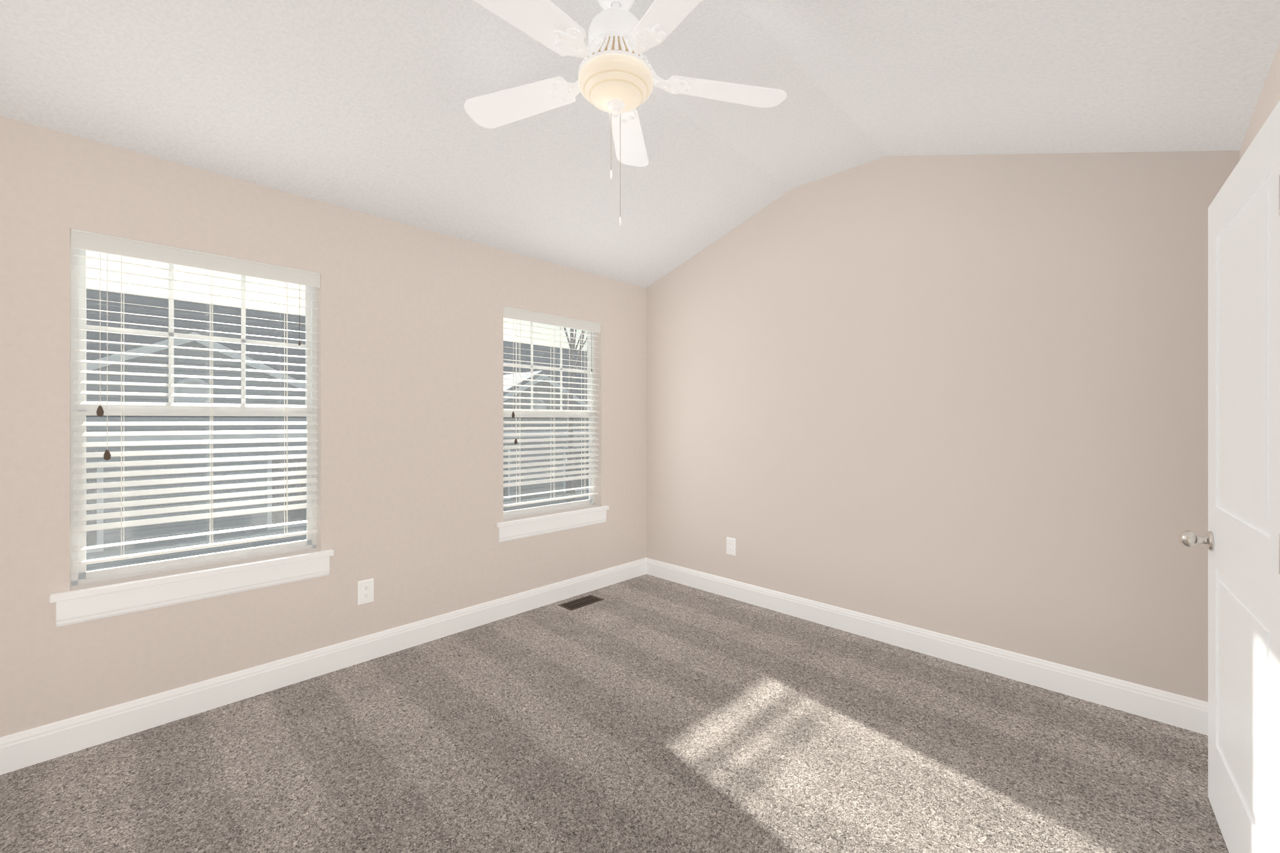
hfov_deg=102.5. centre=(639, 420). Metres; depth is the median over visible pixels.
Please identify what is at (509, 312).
blind
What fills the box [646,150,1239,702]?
wall
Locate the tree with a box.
[563,327,586,502]
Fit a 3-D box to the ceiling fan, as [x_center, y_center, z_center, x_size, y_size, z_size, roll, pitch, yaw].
[-0.110,-1.155,1.831,1.280,0.809,1.244,0,0,44]
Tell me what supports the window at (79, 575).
in the wall at (410, 319)
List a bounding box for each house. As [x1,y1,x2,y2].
[86,288,586,399]
[86,326,306,571]
[503,370,588,511]
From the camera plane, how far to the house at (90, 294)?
16.37 m
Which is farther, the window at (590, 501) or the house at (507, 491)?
the house at (507, 491)
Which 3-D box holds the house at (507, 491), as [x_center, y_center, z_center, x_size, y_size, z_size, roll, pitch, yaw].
[-4.072,1.375,17.041,3.050,5.870,7.900,0,0,44]
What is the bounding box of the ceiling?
[0,0,1279,288]
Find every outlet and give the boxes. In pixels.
[358,578,373,604]
[726,537,735,555]
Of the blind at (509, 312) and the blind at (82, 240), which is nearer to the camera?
the blind at (82, 240)
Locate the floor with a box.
[0,574,1228,852]
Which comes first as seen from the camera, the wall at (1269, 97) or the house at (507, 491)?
the wall at (1269, 97)
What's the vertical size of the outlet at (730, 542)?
0.125 m
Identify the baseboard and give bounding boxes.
[0,558,646,774]
[646,557,1208,735]
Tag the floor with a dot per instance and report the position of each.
(655, 715)
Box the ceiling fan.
[464,0,786,226]
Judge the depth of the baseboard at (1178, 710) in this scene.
2.71 m
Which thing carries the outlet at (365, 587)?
attached to the wall at (410, 319)
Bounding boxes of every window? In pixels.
[50,233,333,626]
[496,321,608,542]
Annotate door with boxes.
[1179,100,1279,852]
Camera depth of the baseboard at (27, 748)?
2.46 m
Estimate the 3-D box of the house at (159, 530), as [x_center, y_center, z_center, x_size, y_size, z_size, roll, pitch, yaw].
[-9.647,1.270,10.884,3.650,6.080,8.700,0,0,44]
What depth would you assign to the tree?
11.32 m
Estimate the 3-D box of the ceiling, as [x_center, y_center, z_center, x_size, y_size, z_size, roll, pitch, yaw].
[-0.089,-1.400,1.873,3.640,0.720,4.140,0,0,44]
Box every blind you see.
[71,228,320,566]
[503,306,601,507]
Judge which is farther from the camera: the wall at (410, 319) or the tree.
the tree
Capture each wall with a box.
[0,115,646,737]
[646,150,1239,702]
[1240,42,1279,159]
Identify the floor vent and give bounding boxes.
[558,595,603,610]
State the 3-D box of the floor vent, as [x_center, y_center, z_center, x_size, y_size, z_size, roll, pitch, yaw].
[-0.421,1.306,3.689,0.140,0.007,0.300,0,0,44]
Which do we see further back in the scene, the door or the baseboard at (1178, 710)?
the baseboard at (1178, 710)

